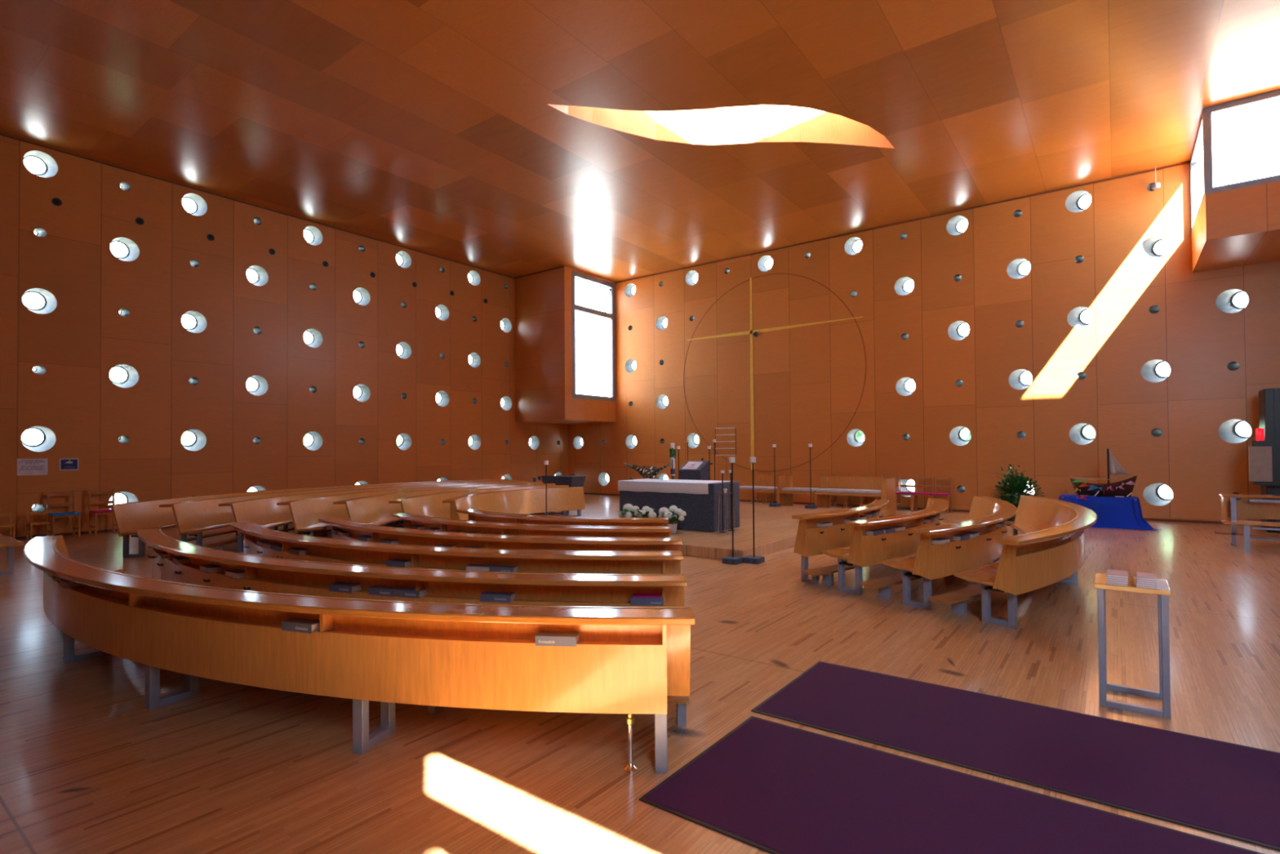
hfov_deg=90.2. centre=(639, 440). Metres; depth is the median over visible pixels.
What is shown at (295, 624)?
hymnal
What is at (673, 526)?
pot
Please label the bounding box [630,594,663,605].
hymnal
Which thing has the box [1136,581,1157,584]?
leaflet
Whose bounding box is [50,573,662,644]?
shelf
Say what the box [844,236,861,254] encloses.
window
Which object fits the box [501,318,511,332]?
window
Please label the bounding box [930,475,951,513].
chair
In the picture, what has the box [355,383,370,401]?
window
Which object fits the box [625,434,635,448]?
window
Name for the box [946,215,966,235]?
window
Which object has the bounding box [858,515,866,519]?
hymnal
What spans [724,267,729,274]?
window
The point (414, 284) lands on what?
wall speaker
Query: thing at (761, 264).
window
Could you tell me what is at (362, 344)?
window
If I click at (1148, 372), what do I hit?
window
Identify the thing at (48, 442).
window
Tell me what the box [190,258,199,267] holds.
window
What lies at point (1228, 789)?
runner mat
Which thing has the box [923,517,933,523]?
hymnal
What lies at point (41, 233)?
window
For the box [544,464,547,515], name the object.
candle stand
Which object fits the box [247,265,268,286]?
window
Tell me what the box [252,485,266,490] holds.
window
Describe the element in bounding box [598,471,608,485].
window
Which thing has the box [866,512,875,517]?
hymnal
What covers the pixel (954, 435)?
window
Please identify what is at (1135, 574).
leaflet
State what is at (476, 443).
window
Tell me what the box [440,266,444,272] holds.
window
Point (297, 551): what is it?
hymnal
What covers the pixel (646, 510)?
hydrangea
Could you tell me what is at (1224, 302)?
window
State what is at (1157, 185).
sensor
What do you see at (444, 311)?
window
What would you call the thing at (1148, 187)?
window
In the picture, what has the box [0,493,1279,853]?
floor
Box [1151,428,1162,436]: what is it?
window
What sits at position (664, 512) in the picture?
hydrangea
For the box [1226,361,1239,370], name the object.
window
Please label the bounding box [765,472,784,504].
chair
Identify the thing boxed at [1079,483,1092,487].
fish
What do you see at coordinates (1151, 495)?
window
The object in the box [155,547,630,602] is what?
shelf
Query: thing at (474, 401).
window
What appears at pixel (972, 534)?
hymnal
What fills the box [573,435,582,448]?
window
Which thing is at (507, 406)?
window
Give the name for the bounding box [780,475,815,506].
cushioned bench
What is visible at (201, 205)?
window
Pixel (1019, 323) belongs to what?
window
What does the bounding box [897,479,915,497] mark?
window
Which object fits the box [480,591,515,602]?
hymnal
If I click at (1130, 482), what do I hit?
fish
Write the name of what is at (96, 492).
chair
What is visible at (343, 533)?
hymnal
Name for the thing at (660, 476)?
window
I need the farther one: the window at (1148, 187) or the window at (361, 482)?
the window at (361, 482)
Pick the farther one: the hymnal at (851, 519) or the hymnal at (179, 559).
the hymnal at (851, 519)
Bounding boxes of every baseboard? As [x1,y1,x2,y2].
[11,528,117,539]
[583,492,1222,524]
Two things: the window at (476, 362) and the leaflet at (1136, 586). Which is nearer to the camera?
the leaflet at (1136, 586)
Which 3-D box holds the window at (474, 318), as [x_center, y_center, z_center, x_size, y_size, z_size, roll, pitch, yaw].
[-5.376,-3.860,20.318,0.305,0.184,0.180,-1,-1,37]
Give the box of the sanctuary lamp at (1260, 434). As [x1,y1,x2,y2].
[1255,428,1264,440]
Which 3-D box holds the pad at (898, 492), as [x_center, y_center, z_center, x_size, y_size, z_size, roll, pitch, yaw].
[6.704,1.315,16.099,0.400,0.030,0.410,-1,-1,37]
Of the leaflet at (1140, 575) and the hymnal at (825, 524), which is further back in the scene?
the hymnal at (825, 524)
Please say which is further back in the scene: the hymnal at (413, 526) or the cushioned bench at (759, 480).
the cushioned bench at (759, 480)
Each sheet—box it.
[681,461,703,469]
[1156,578,1168,590]
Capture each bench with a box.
[0,533,23,574]
[739,474,788,506]
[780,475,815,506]
[814,475,896,516]
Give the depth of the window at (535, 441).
22.44 m
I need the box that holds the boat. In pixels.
[1065,448,1140,497]
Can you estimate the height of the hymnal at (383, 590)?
0.046 m
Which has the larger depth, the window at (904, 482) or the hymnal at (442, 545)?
the window at (904, 482)
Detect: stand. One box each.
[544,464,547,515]
[708,448,710,479]
[714,442,715,480]
[717,492,736,534]
[719,473,726,532]
[722,462,743,564]
[728,472,735,531]
[743,462,764,564]
[768,447,781,506]
[804,446,817,508]
[1093,573,1170,718]
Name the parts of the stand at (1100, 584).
frame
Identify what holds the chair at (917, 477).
on the floor
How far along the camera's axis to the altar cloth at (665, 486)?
11.52 m
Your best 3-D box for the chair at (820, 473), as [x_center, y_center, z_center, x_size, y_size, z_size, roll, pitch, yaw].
[5.042,1.353,17.399,0.400,0.880,0.440,-1,-1,37]
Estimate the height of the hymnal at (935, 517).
0.046 m
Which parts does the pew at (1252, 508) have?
panel, leg, leg, seat, panel, rail, rail, rail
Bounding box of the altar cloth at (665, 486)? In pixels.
[617,478,730,493]
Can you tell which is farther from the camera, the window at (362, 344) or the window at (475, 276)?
the window at (475, 276)
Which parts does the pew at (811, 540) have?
panel, leg, backrest, panel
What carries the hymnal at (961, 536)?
on the pew at (931, 561)
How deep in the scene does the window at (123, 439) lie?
13.15 m
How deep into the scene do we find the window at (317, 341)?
16.35 m
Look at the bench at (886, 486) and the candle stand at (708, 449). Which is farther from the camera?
the bench at (886, 486)
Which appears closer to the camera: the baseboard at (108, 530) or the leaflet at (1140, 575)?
the leaflet at (1140, 575)
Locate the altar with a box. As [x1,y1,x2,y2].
[619,481,739,532]
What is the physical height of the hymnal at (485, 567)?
0.046 m
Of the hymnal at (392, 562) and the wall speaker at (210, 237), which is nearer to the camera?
the hymnal at (392, 562)
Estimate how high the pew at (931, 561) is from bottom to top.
0.803 m
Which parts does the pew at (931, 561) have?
leg, seat, panel, backrest, panel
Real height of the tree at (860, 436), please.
4.405 m
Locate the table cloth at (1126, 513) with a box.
[1058,493,1159,530]
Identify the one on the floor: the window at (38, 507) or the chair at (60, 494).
the chair at (60, 494)
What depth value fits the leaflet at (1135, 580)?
3.75 m
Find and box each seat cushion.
[739,485,777,490]
[781,487,820,491]
[816,488,880,493]
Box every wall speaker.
[51,197,62,206]
[135,217,144,225]
[206,234,214,240]
[268,248,275,254]
[322,261,328,266]
[369,271,375,277]
[412,281,417,287]
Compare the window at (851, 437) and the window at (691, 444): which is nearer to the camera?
the window at (851, 437)
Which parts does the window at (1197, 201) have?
pane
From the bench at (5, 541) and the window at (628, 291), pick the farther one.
the window at (628, 291)
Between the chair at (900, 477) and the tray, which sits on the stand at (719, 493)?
the tray
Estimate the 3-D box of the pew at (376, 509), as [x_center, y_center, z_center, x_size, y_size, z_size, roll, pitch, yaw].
[-3.632,1.379,12.560,1.613,0.803,6.026,-1,-1,27]
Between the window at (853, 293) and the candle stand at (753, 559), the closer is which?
the candle stand at (753, 559)
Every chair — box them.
[0,511,14,538]
[26,510,52,540]
[46,489,80,537]
[88,488,115,535]
[751,472,769,503]
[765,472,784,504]
[820,473,834,506]
[829,474,849,507]
[845,474,866,507]
[861,474,881,508]
[878,475,899,509]
[895,475,915,511]
[911,475,933,511]
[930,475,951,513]
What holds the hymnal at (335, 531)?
on the pew at (404, 535)
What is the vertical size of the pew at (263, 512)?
0.803 m
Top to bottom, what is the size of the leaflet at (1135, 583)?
0.006 m
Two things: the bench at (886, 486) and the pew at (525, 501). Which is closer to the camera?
the pew at (525, 501)
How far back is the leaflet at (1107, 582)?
3.83 m
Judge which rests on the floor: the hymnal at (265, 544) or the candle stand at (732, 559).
the candle stand at (732, 559)
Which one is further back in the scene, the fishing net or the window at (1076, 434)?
the window at (1076, 434)
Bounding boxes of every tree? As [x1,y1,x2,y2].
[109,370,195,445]
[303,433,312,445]
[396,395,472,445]
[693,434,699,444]
[855,430,864,441]
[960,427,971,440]
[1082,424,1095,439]
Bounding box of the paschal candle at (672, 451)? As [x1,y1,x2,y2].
[669,442,675,479]
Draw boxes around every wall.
[0,133,568,537]
[568,161,1279,521]
[1191,181,1279,272]
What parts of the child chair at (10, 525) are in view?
seat, leg, leg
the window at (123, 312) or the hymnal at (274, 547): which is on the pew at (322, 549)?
the hymnal at (274, 547)
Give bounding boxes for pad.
[47,511,80,515]
[89,509,112,513]
[895,491,913,493]
[911,492,932,494]
[930,492,951,495]
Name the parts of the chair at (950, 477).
seat, leg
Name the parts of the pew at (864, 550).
seat, leg, panel, backrest, panel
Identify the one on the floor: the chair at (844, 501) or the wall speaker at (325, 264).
the chair at (844, 501)
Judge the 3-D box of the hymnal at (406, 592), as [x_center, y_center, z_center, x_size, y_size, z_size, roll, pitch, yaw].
[-1.488,0.984,4.151,0.200,0.046,0.116,-1,-1,17]
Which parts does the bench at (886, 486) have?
panel, panel, backrest, panel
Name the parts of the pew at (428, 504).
leg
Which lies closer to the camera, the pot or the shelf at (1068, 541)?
the shelf at (1068, 541)
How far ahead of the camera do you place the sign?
12.35 m
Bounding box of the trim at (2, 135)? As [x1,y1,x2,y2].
[0,133,1190,283]
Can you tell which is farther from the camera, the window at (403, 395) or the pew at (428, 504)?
the window at (403, 395)
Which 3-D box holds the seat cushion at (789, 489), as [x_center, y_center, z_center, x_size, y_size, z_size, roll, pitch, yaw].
[4.108,1.245,16.287,0.840,0.075,0.520,-1,-1,37]
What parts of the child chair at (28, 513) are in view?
leg, leg, seat, leg, leg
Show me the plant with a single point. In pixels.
(654, 473)
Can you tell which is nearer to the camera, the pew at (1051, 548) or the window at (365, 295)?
the pew at (1051, 548)
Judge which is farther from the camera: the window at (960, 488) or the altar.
the window at (960, 488)
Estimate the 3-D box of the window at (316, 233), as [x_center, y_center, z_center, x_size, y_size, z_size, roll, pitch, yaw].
[-8.420,-5.199,16.283,0.305,0.486,0.486,-1,-1,37]
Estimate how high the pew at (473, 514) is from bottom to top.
0.803 m
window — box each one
[21,426,56,451]
[22,288,57,314]
[23,151,57,177]
[31,503,44,511]
[33,364,45,374]
[34,227,46,237]
[109,491,137,509]
[111,237,139,261]
[111,364,138,387]
[118,435,129,444]
[119,307,129,316]
[120,182,130,191]
[182,193,207,216]
[182,429,206,451]
[183,311,206,333]
[189,377,199,385]
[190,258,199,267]
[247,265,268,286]
[248,375,268,395]
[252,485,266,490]
[253,217,262,225]
[253,326,261,334]
[253,436,261,444]
[304,226,322,245]
[305,431,322,450]
[306,328,322,347]
[309,283,316,290]
[309,386,316,392]
[354,287,370,305]
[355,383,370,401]
[357,480,368,484]
[358,244,364,252]
[358,341,364,347]
[359,438,364,444]
[396,250,411,268]
[397,433,411,449]
[398,342,411,359]
[400,302,406,307]
[400,392,406,399]
[436,304,448,320]
[437,391,448,406]
[439,476,448,480]
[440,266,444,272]
[440,352,444,358]
[440,439,444,444]
[468,270,479,285]
[469,352,480,367]
[469,434,480,449]
[471,315,476,321]
[472,398,476,404]
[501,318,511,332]
[502,395,511,410]
[502,474,511,479]
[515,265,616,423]
[529,435,539,449]
[571,270,615,401]
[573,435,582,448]
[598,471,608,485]
[624,283,635,297]
[625,358,635,373]
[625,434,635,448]
[655,315,666,330]
[656,394,666,408]
[657,473,665,479]
[660,438,664,444]
[684,270,697,285]
[686,433,698,448]
[689,315,694,321]
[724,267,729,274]
[757,254,772,271]
[804,252,810,257]
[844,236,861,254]
[846,428,863,446]
[850,290,857,297]
[894,276,911,295]
[895,377,913,395]
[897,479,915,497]
[899,232,906,239]
[901,333,908,339]
[902,433,909,440]
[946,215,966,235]
[947,320,967,340]
[949,426,969,445]
[953,274,961,281]
[955,379,963,386]
[956,485,964,492]
[1006,257,1027,279]
[1008,368,1030,389]
[1013,209,1022,217]
[1014,320,1023,328]
[1017,431,1026,439]
[1065,190,1089,213]
[1066,306,1090,328]
[1069,422,1093,444]
[1074,255,1084,263]
[1076,371,1086,379]
[1138,236,1164,259]
[1141,359,1168,382]
[1142,483,1172,506]
[1146,182,1155,191]
[1148,305,1159,313]
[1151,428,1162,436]
[1190,111,1204,231]
[1203,89,1279,195]
[1215,288,1244,313]
[1218,418,1248,443]
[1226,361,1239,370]
[1231,492,1242,500]
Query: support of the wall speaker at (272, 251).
attached to the wall at (78, 343)
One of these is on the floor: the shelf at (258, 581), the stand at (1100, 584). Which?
the stand at (1100, 584)
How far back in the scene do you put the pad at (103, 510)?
12.39 m
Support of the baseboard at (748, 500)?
attached to the wall at (815, 384)
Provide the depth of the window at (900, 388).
16.66 m
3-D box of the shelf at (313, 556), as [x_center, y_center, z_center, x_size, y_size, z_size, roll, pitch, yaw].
[-2.165,1.044,5.647,5.018,0.018,0.655,-1,-1,26]
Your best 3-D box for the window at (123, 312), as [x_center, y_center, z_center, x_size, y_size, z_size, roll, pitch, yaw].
[-10.699,-2.627,13.172,0.305,0.184,0.182,-1,-1,37]
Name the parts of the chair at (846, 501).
leg, leg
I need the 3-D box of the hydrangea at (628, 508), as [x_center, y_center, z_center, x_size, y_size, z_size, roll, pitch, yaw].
[-0.215,1.352,11.362,0.454,0.453,0.462,-1,-1,37]
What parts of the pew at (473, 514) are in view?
panel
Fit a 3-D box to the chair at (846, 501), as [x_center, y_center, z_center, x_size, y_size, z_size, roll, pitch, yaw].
[5.722,1.340,16.890,0.400,0.880,0.440,-1,-1,37]
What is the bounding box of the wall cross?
[687,277,862,469]
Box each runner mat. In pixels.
[639,715,1264,853]
[751,661,1279,850]
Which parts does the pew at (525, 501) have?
panel, panel, leg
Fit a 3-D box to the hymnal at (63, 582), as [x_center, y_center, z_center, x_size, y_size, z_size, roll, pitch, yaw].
[-4.021,1.008,4.524,0.200,0.046,0.115,-1,-1,36]
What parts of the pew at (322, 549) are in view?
panel, panel, panel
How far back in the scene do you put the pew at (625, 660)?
3.21 m
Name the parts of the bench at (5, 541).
leg, seat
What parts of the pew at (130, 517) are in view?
leg, seat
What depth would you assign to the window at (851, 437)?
17.42 m
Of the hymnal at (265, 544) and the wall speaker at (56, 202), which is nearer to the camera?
the hymnal at (265, 544)
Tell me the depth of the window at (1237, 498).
12.77 m
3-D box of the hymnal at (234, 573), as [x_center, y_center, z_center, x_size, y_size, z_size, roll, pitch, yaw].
[-3.036,1.006,4.827,0.200,0.046,0.115,-1,-1,34]
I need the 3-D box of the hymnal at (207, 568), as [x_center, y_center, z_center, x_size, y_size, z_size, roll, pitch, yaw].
[-3.386,1.012,5.051,0.200,0.046,0.115,-1,-1,35]
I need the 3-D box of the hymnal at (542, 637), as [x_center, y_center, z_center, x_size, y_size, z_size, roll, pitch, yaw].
[-0.425,0.961,3.110,0.256,0.046,0.116,0,-1,6]
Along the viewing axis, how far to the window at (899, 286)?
16.70 m
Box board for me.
[715,426,736,461]
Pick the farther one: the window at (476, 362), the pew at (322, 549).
the window at (476, 362)
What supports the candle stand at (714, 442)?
on the platform
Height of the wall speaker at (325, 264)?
0.155 m
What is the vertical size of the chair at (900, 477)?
0.880 m
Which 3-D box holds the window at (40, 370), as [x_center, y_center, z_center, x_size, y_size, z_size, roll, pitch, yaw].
[-11.461,-1.335,12.122,0.305,0.184,0.185,-1,-1,37]
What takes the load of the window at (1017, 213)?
in the wall at (815, 384)
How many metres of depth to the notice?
11.93 m
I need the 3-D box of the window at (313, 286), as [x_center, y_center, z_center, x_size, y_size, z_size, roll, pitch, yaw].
[-8.411,-3.900,16.263,0.305,0.184,0.180,-1,-1,37]
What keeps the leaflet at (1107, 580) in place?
on the leaflet at (1107, 581)
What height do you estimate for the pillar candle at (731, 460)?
0.083 m
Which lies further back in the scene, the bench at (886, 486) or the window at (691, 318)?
the window at (691, 318)
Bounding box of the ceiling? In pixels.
[0,0,1279,282]
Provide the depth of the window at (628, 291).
22.11 m
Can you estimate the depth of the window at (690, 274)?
20.61 m
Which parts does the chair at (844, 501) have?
leg, leg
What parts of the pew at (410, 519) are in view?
panel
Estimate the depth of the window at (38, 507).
12.10 m
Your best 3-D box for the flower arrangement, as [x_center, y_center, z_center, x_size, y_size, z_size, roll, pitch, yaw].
[7.959,1.100,13.440,1.077,1.225,1.036,0,-1,-11]
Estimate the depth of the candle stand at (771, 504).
15.70 m
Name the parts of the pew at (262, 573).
panel, backrest, panel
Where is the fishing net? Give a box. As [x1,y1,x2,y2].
[1061,495,1102,517]
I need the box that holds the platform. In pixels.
[529,501,885,559]
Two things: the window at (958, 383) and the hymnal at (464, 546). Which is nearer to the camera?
the hymnal at (464, 546)
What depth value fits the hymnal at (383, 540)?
6.42 m
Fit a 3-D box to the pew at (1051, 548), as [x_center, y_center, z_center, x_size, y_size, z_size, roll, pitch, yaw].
[4.736,1.246,7.660,1.231,0.803,5.922,-1,-1,32]
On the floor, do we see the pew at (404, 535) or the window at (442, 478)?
the pew at (404, 535)
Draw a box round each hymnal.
[58,578,83,589]
[160,551,168,559]
[171,555,191,564]
[199,564,222,573]
[224,568,244,578]
[256,539,271,546]
[262,541,279,549]
[271,543,282,551]
[281,617,319,633]
[288,547,309,555]
[328,582,361,593]
[331,528,343,534]
[337,530,351,537]
[358,535,371,542]
[368,585,399,596]
[379,538,399,543]
[386,559,411,567]
[393,586,427,598]
[411,524,425,529]
[426,527,440,531]
[433,544,455,546]
[445,529,463,532]
[460,546,483,548]
[465,564,492,571]
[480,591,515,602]
[488,564,518,572]
[530,631,580,646]
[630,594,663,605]
[817,521,832,527]
[844,517,857,522]
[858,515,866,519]
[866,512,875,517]
[866,528,884,535]
[870,511,878,515]
[879,527,894,533]
[891,525,906,531]
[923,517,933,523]
[928,515,937,520]
[931,537,950,545]
[951,533,969,541]
[964,531,978,538]
[995,521,1004,527]
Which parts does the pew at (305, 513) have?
leg, seat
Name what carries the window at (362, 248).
in the wall at (78, 343)
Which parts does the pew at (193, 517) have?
leg, seat, leg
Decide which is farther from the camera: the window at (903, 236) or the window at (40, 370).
the window at (903, 236)
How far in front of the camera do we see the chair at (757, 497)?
18.54 m
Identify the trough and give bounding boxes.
[541,475,586,487]
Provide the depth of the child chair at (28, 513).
11.76 m
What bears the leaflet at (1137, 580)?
on the leaflet at (1136, 580)
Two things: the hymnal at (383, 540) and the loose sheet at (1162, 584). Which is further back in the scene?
the hymnal at (383, 540)
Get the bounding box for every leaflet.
[1106,568,1128,576]
[1106,574,1128,577]
[1106,575,1127,578]
[1106,577,1127,579]
[1106,577,1128,580]
[1106,578,1127,582]
[1106,579,1127,582]
[1106,581,1127,583]
[1106,582,1127,584]
[1106,582,1127,586]
[1134,573,1156,581]
[1135,579,1156,585]
[1135,582,1156,586]
[1136,571,1157,579]
[1136,576,1157,580]
[1136,579,1156,583]
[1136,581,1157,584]
[1136,584,1156,587]
[1136,586,1156,588]
[1137,579,1157,582]
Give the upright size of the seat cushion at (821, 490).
0.075 m
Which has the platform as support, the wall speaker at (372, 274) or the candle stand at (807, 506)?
the candle stand at (807, 506)
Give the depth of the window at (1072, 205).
14.46 m
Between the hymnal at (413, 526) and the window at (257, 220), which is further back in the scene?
the window at (257, 220)
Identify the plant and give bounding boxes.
[623,462,672,479]
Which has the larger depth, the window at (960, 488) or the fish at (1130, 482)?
the window at (960, 488)
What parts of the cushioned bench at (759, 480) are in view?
backrest, panel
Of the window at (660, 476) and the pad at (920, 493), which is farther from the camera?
the window at (660, 476)
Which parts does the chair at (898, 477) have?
leg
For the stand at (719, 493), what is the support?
on the platform
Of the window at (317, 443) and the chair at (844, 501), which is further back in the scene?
the chair at (844, 501)
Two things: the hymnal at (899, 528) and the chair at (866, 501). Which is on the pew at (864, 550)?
the hymnal at (899, 528)
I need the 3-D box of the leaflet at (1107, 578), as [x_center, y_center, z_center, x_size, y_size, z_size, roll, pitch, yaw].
[2.919,0.833,3.897,0.100,0.006,0.175,-1,-1,37]
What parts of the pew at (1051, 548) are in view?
seat, leg, panel, leg, backrest, panel, leg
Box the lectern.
[678,460,709,479]
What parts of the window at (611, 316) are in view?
tilted sash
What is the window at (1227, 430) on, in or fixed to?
in the wall at (815, 384)
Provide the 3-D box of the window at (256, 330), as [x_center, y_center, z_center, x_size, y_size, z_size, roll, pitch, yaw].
[-9.186,-2.607,15.195,0.305,0.184,0.180,-1,-1,37]
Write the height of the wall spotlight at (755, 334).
0.169 m
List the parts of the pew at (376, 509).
seat, leg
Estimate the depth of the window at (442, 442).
19.31 m
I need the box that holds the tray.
[717,492,736,493]
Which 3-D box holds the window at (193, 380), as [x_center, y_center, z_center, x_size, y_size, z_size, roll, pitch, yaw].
[-9.950,-1.315,14.142,0.305,0.184,0.180,-1,-1,37]
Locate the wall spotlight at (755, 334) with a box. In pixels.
[752,331,758,337]
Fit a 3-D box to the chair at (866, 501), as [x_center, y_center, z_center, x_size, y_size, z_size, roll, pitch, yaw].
[6.050,1.334,16.644,0.400,0.880,0.440,-1,-1,37]
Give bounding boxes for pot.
[667,522,677,533]
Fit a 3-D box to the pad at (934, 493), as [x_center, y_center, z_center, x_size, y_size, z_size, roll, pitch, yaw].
[7.369,1.303,15.602,0.400,0.030,0.410,-1,-1,37]
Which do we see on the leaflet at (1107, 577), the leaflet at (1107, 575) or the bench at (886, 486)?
the leaflet at (1107, 575)
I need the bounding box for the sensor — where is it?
[1151,166,1160,190]
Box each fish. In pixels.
[1071,479,1086,484]
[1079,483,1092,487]
[1087,484,1102,490]
[1121,480,1137,485]
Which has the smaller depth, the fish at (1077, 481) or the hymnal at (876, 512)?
the hymnal at (876, 512)
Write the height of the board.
1.945 m
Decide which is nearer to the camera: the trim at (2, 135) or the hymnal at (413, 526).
the hymnal at (413, 526)
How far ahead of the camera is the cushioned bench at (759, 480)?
16.99 m
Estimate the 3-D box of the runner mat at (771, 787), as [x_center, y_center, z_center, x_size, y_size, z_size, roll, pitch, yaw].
[2.314,1.570,1.802,4.970,0.008,1.100,-1,-1,37]
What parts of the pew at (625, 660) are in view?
leg, seat, leg, panel, backrest, leg, leg, panel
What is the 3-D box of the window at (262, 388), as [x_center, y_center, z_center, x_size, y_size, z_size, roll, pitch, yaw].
[-9.177,-1.302,15.175,0.305,0.486,0.486,-1,-1,37]
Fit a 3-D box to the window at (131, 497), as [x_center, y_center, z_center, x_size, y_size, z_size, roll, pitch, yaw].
[-10.671,1.283,13.114,0.305,0.486,0.486,-1,-1,37]
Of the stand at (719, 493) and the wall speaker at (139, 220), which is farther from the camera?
the wall speaker at (139, 220)
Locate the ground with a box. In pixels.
[31,473,1173,507]
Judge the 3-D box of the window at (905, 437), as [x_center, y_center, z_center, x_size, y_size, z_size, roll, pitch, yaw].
[6.980,-0.100,16.564,0.335,0.194,0.178,0,-1,-44]
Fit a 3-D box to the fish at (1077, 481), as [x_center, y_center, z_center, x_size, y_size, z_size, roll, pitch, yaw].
[8.818,0.815,12.804,0.236,0.099,0.080,-1,-1,37]
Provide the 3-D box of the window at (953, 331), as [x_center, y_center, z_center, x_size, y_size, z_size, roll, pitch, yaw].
[7.972,-2.717,15.849,0.526,0.486,0.305,-1,-1,37]
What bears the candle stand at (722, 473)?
on the platform
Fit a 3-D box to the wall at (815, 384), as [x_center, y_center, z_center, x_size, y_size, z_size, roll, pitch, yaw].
[5.573,-2.193,17.646,20.420,8.170,0.323,-1,-1,37]
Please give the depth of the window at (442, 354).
19.34 m
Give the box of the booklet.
[633,593,662,597]
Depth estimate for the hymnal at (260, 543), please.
6.40 m
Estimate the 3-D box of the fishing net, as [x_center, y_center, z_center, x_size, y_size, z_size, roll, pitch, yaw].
[8.719,1.319,12.599,0.684,0.451,0.084,-1,-1,37]
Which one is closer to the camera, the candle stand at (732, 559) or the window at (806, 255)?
the candle stand at (732, 559)
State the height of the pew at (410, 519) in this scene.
0.803 m
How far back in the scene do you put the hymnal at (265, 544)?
6.26 m
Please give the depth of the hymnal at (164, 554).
5.68 m
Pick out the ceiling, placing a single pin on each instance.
(614, 140)
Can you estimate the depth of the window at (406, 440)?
18.37 m
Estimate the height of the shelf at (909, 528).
0.018 m
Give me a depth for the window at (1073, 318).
14.42 m
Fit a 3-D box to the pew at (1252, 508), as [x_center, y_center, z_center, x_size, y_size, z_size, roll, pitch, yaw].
[10.009,1.233,9.199,2.500,0.800,1.080,-1,-1,37]
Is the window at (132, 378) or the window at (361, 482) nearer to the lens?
the window at (132, 378)
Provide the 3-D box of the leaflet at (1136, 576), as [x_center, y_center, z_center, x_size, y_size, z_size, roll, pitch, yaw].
[3.030,0.813,3.814,0.095,0.006,0.175,-1,-1,37]
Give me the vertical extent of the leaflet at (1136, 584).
0.006 m
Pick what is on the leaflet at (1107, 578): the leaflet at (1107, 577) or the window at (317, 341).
the leaflet at (1107, 577)
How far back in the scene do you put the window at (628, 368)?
22.07 m
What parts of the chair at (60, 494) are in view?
leg, leg, seat, leg, leg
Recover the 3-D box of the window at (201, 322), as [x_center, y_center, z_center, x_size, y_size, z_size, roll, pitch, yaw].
[-9.959,-2.615,14.162,0.305,0.486,0.486,-1,-1,37]
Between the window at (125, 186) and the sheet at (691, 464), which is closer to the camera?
the window at (125, 186)
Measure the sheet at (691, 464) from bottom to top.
0.172 m
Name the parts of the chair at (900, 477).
leg, leg, seat, leg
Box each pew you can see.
[23,534,694,773]
[98,478,508,557]
[137,528,688,726]
[147,479,517,548]
[207,480,528,553]
[230,521,683,573]
[276,481,543,536]
[318,516,681,551]
[333,483,555,528]
[388,484,568,528]
[391,512,671,537]
[442,486,585,519]
[456,508,668,526]
[791,499,888,585]
[821,497,949,599]
[880,496,1017,614]
[953,495,1097,628]
[1213,493,1279,552]
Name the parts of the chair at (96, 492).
leg, leg, seat, leg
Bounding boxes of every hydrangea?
[617,503,639,517]
[634,506,656,517]
[658,505,686,533]
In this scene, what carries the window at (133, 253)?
in the wall at (78, 343)
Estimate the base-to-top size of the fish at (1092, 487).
0.128 m
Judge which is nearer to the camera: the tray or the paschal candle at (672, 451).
the tray
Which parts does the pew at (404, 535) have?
panel, panel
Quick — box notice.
[17,458,47,475]
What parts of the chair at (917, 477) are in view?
leg, leg, seat, leg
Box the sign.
[59,457,78,470]
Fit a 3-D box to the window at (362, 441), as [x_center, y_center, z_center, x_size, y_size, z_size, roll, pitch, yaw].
[-7.604,0.019,17.245,0.305,0.184,0.180,-1,-1,37]
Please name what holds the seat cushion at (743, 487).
on the cushioned bench at (759, 480)
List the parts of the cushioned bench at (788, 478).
panel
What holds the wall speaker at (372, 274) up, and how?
attached to the wall at (78, 343)
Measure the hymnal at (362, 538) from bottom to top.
0.046 m
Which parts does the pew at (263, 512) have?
leg, seat, leg, backrest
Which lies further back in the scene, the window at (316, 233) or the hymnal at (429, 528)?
the window at (316, 233)
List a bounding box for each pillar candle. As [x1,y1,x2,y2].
[728,457,735,462]
[750,456,755,462]
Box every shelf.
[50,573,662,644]
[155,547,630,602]
[248,537,610,573]
[854,522,925,538]
[920,527,998,547]
[1004,530,1082,559]
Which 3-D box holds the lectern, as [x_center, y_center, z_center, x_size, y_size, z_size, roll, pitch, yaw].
[1.278,1.047,14.947,0.600,1.150,0.459,-1,-1,37]
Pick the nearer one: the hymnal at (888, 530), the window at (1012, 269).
the hymnal at (888, 530)
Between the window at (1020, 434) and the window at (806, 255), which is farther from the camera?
the window at (806, 255)

